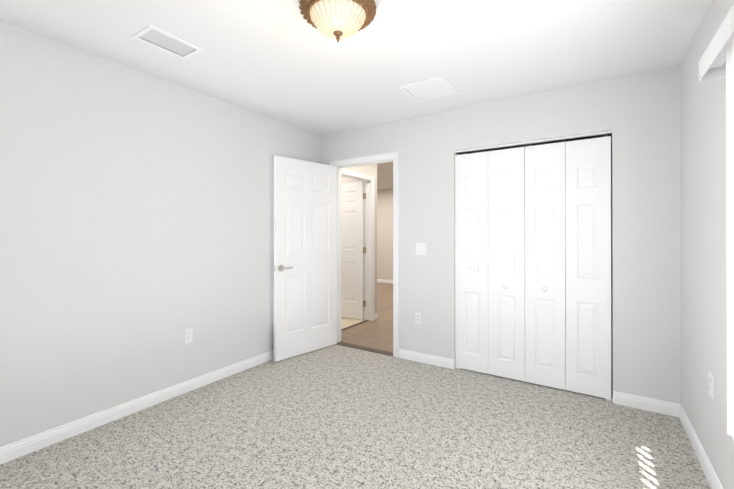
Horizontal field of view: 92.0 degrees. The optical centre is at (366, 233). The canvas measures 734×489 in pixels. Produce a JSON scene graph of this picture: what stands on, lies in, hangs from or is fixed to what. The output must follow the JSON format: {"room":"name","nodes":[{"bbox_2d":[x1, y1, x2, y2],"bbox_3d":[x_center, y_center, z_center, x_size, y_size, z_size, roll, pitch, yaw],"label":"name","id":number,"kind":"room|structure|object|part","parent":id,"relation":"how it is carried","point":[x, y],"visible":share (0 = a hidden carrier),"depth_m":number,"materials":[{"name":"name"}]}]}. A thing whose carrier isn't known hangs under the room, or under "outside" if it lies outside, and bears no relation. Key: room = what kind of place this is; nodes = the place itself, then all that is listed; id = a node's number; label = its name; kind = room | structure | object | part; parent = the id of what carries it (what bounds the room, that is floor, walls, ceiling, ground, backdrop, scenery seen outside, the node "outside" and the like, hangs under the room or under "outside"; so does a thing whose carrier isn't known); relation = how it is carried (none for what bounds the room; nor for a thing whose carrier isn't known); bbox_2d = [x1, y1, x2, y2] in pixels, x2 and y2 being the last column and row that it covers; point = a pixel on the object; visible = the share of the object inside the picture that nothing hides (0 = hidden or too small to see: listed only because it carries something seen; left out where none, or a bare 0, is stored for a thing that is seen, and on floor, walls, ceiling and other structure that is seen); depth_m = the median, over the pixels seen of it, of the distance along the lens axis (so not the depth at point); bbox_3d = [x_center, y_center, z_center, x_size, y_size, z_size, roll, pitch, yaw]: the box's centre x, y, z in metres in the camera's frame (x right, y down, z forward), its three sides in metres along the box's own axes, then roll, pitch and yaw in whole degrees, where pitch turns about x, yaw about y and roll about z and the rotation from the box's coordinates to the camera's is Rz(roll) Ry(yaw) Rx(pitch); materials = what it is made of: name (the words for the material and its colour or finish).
{"room":"empty bedroom","nodes":[
{"label":"empty bedroom","id":0,"kind":"room"},
{"bbox_2d":[0,21,376,446],"bbox_3d":[-1.280,0.051,3.210,0.120,2.440,5.090,0,0,33],"label":"wall","id":1,"kind":"structure","parent":0,"point":[136,223],"depth_m":2.44,"materials":[{"name":"white paint"}]},
{"bbox_2d":[0,350,273,463],"bbox_3d":[-1.548,1.225,2.671,0.013,0.089,3.660,0,0,33],"label":"baseboard","id":2,"kind":"structure","parent":1,"relation":"attached to","point":[19,448],"depth_m":2.42,"materials":[{"name":"white wood"}]},
{"bbox_2d":[184,328,191,343],"bbox_3d":[-1.435,0.825,2.849,0.008,0.115,0.070,0,0,33],"label":"outlet","id":3,"kind":"object","parent":1,"relation":"attached to","point":[187,335],"visible":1,"depth_m":2.84,"materials":[{"name":"white plastic"}]},
{"bbox_2d":[341,182,365,319],"bbox_3d":[-0.379,0.252,5.398,0.816,2.030,0.150,0,0,29],"label":"hall door","id":4,"kind":"structure","parent":1,"relation":"in","point":[352,249],"depth_m":5.29,"materials":[{"name":"white wood"}]},
{"bbox_3d":[-0.027,0.241,5.226,0.033,1.678,0.002,0,0,33],"label":"hall door hinge leaves","id":5,"kind":"part","parent":4,"relation":"part of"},
{"bbox_2d":[341,320,368,330],"bbox_3d":[-0.203,1.273,4.873,0.050,0.006,0.780,0,0,33],"label":"trim","id":6,"kind":"structure","parent":1,"relation":"attached to","point":[365,320],"depth_m":4.89,"materials":[{"name":"brown wood"}]},
{"bbox_2d":[341,168,373,320],"bbox_3d":[-0.202,0.219,4.876,0.152,2.112,0.914,0,0,33],"label":"door frame","id":7,"kind":"structure","parent":1,"relation":"attached to","point":[368,180],"depth_m":5.19,"materials":[{"name":"white wood"}]},
{"bbox_2d":[341,176,363,182],"bbox_3d":[-1.190,0.059,6.111,2.880,2.440,0.120,0,0,33],"label":"wall","id":8,"kind":"structure","parent":0,"point":[346,180],"depth_m":5.47,"materials":[{"name":"white paint"}]},
{"bbox_2d":[341,317,364,328],"bbox_3d":[-1.486,1.301,5.590,2.945,0.052,1.070,0,0,33],"label":"floor","id":9,"kind":"structure","parent":0,"point":[346,322],"depth_m":5.13,"materials":[{"name":"beige tile"}]},
{"bbox_2d":[0,344,710,488],"bbox_3d":[-0.189,1.296,1.790,3.250,0.060,3.656,0,0,33],"label":"floor carpet","id":10,"kind":"object","parent":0,"point":[335,416],"visible":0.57,"depth_m":2.18,"materials":[{"name":"grey carpet"}]},
{"bbox_2d":[0,0,711,189],"bbox_3d":[-0.530,-1.215,4.842,7.370,0.100,8.640,0,0,33],"label":"ceiling","id":11,"kind":"structure","parent":0,"point":[284,61],"depth_m":2.23,"materials":[{"name":"white paint"}]},
{"bbox_2d":[132,25,202,58],"bbox_3d":[-1.221,-1.186,2.181,0.210,0.039,0.320,0,0,33],"label":"ceiling vent","id":12,"kind":"object","parent":11,"relation":"in","point":[151,33],"visible":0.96,"depth_m":2.15,"materials":[{"name":"white metal"}]},
{"bbox_2d":[299,0,375,41],"bbox_3d":[-0.144,-1.062,1.765,0.383,0.221,0.383,0,0,33],"label":"ceiling light fixture","id":13,"kind":"object","parent":11,"relation":"attached to","point":[337,20],"visible":1,"depth_m":1.70,"materials":[{"name":"beige glass"}]},
{"bbox_2d":[399,76,459,101],"bbox_3d":[0.512,-1.167,2.882,0.370,0.007,0.370,0,0,33],"label":"vent panel","id":14,"kind":"object","parent":11,"relation":"attached to","point":[433,88],"visible":0.96,"depth_m":2.87,"materials":[{"name":"white"}]},
{"bbox_2d":[341,283,392,351],"bbox_3d":[-0.449,1.313,6.959,5.200,0.057,4.744,0,0,33],"label":"floor","id":15,"kind":"structure","parent":0,"point":[377,333],"depth_m":4.71,"materials":[{"name":"brown wood"}]},
{"bbox_2d":[377,189,392,279],"bbox_3d":[0.922,0.067,8.972,5.320,2.440,0.120,0,0,33],"label":"wall","id":16,"kind":"structure","parent":0,"point":[384,234],"depth_m":9.19,"materials":[{"name":"white paint"}]},
{"bbox_2d":[377,279,392,283],"bbox_3d":[0.836,1.243,8.946,5.200,0.089,0.013,0,0,33],"label":"baseboard","id":17,"kind":"structure","parent":16,"relation":"attached to","point":[382,281],"depth_m":9.18,"materials":[{"name":"white wood"}]},
{"bbox_2d":[320,64,680,403],"bbox_3d":[0.888,0.051,3.349,3.370,2.440,0.120,0,0,33],"label":"wall","id":18,"kind":"structure","parent":0,"point":[638,114],"depth_m":2.69,"materials":[{"name":"white paint"}]},
{"bbox_2d":[274,155,336,361],"bbox_3d":[-0.630,0.247,3.784,0.150,2.030,0.809,0,0,44],"label":"bedroom door","id":19,"kind":"structure","parent":18,"relation":"in","point":[305,256],"depth_m":3.73,"materials":[{"name":"white wood"}]},
{"bbox_2d":[336,342,392,355],"bbox_3d":[-0.026,1.268,3.914,0.762,0.009,0.105,0,0,33],"label":"trim","id":20,"kind":"structure","parent":18,"relation":"attached to","point":[383,352],"depth_m":3.89,"materials":[{"name":"brown wood"}]},
{"bbox_2d":[330,152,398,357],"bbox_3d":[-0.015,0.217,3.933,0.896,2.112,0.152,0,0,33],"label":"door frame","id":21,"kind":"structure","parent":18,"relation":"attached to","point":[393,157],"depth_m":3.67,"materials":[{"name":"white wood"}]},
{"bbox_2d":[415,312,421,323],"bbox_3d":[0.509,0.842,3.517,0.070,0.115,0.008,0,0,33],"label":"outlet","id":22,"kind":"object","parent":18,"relation":"attached to","point":[418,317],"visible":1,"depth_m":3.51,"materials":[{"name":"white plastic"}]},
{"bbox_2d":[416,243,426,254],"bbox_3d":[0.532,0.151,3.500,0.116,0.116,0.013,0,0,33],"label":"light switch","id":23,"kind":"object","parent":18,"relation":"attached to","point":[421,248],"visible":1,"depth_m":3.50,"materials":[{"name":"white plastic"}]},
{"bbox_2d":[399,349,453,368],"bbox_3d":[0.572,1.227,3.471,0.578,0.089,0.013,0,0,33],"label":"baseboard","id":24,"kind":"structure","parent":18,"relation":"attached to","point":[404,354],"depth_m":3.46,"materials":[{"name":"white wood"}]},
{"bbox_2d":[455,151,487,373],"bbox_3d":[0.967,0.255,3.271,0.300,2.008,0.030,0,0,33],"label":"closet door","id":25,"kind":"structure","parent":18,"relation":"in","point":[471,261],"depth_m":3.26,"materials":[{"name":"white wood"}]},
{"bbox_2d":[488,146,524,381],"bbox_3d":[1.212,0.254,3.091,0.300,2.008,0.066,0,0,33],"label":"closet door","id":26,"kind":"structure","parent":18,"relation":"in","point":[506,263],"depth_m":3.09,"materials":[{"name":"white wood"}]},
{"bbox_2d":[455,130,612,401],"bbox_3d":[1.352,0.245,3.023,1.222,2.050,0.036,0,0,33],"label":"trim","id":27,"kind":"structure","parent":18,"relation":"attached to","point":[541,141],"depth_m":2.95,"materials":[{"name":"white"}]},
{"bbox_2d":[525,142,565,389],"bbox_3d":[1.466,0.254,2.926,0.300,2.008,0.066,0,0,33],"label":"closet door","id":28,"kind":"structure","parent":18,"relation":"in","point":[545,308],"depth_m":2.93,"materials":[{"name":"white wood"}]},
{"bbox_2d":[565,135,610,398],"bbox_3d":[1.731,0.253,2.777,0.300,2.008,0.030,0,0,33],"label":"closet door","id":29,"kind":"structure","parent":18,"relation":"in","point":[588,266],"depth_m":2.76,"materials":[{"name":"white wood"}]},
{"bbox_2d":[613,391,675,416],"bbox_3d":[1.987,1.224,2.556,0.348,0.089,0.013,0,0,33],"label":"baseboard","id":30,"kind":"structure","parent":18,"relation":"attached to","point":[634,401],"depth_m":2.54,"materials":[{"name":"white wood"}]},
{"bbox_2d":[455,368,612,402],"bbox_3d":[1.542,1.301,3.314,1.462,0.060,0.784,0,0,33],"label":"floor","id":31,"kind":"structure","parent":0,"point":[542,386],"depth_m":2.96,"materials":[{"name":"grey carpet"}]},
{"bbox_2d":[458,134,611,369],"bbox_3d":[1.608,0.001,3.420,1.702,2.540,0.780,0,0,33],"label":"wall","id":32,"kind":"structure","parent":0,"point":[558,141],"depth_m":3.50,"materials":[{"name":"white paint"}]},
{"bbox_2d":[680,0,733,488],"bbox_3d":[1.211,0.044,0.819,0.160,2.440,3.780,0,0,33],"label":"wall","id":33,"kind":"structure","parent":0,"point":[703,240],"depth_m":1.90,"materials":[{"name":"white paint"}]},
{"bbox_2d":[676,403,722,488],"bbox_3d":[1.171,1.219,0.912,0.013,0.089,3.660,0,0,33],"label":"baseboard","id":34,"kind":"structure","parent":33,"relation":"attached to","point":[710,474],"depth_m":1.98,"materials":[{"name":"white wood"}]},
{"bbox_2d":[709,371,713,397],"bbox_3d":[1.749,0.767,1.803,0.008,0.115,0.070,0,0,33],"label":"outlet","id":35,"kind":"object","parent":33,"relation":"attached to","point":[711,392],"visible":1,"depth_m":1.78,"materials":[{"name":"white plastic"}]},
{"bbox_2d":[699,4,733,442],"bbox_3d":[1.017,-0.003,0.766,0.106,1.533,1.880,0,0,33],"label":"vertical blinds","id":36,"kind":"object","parent":33,"relation":"attached to","point":[716,61],"visible":1,"depth_m":1.34,"materials":[{"name":"white"}]}
]}

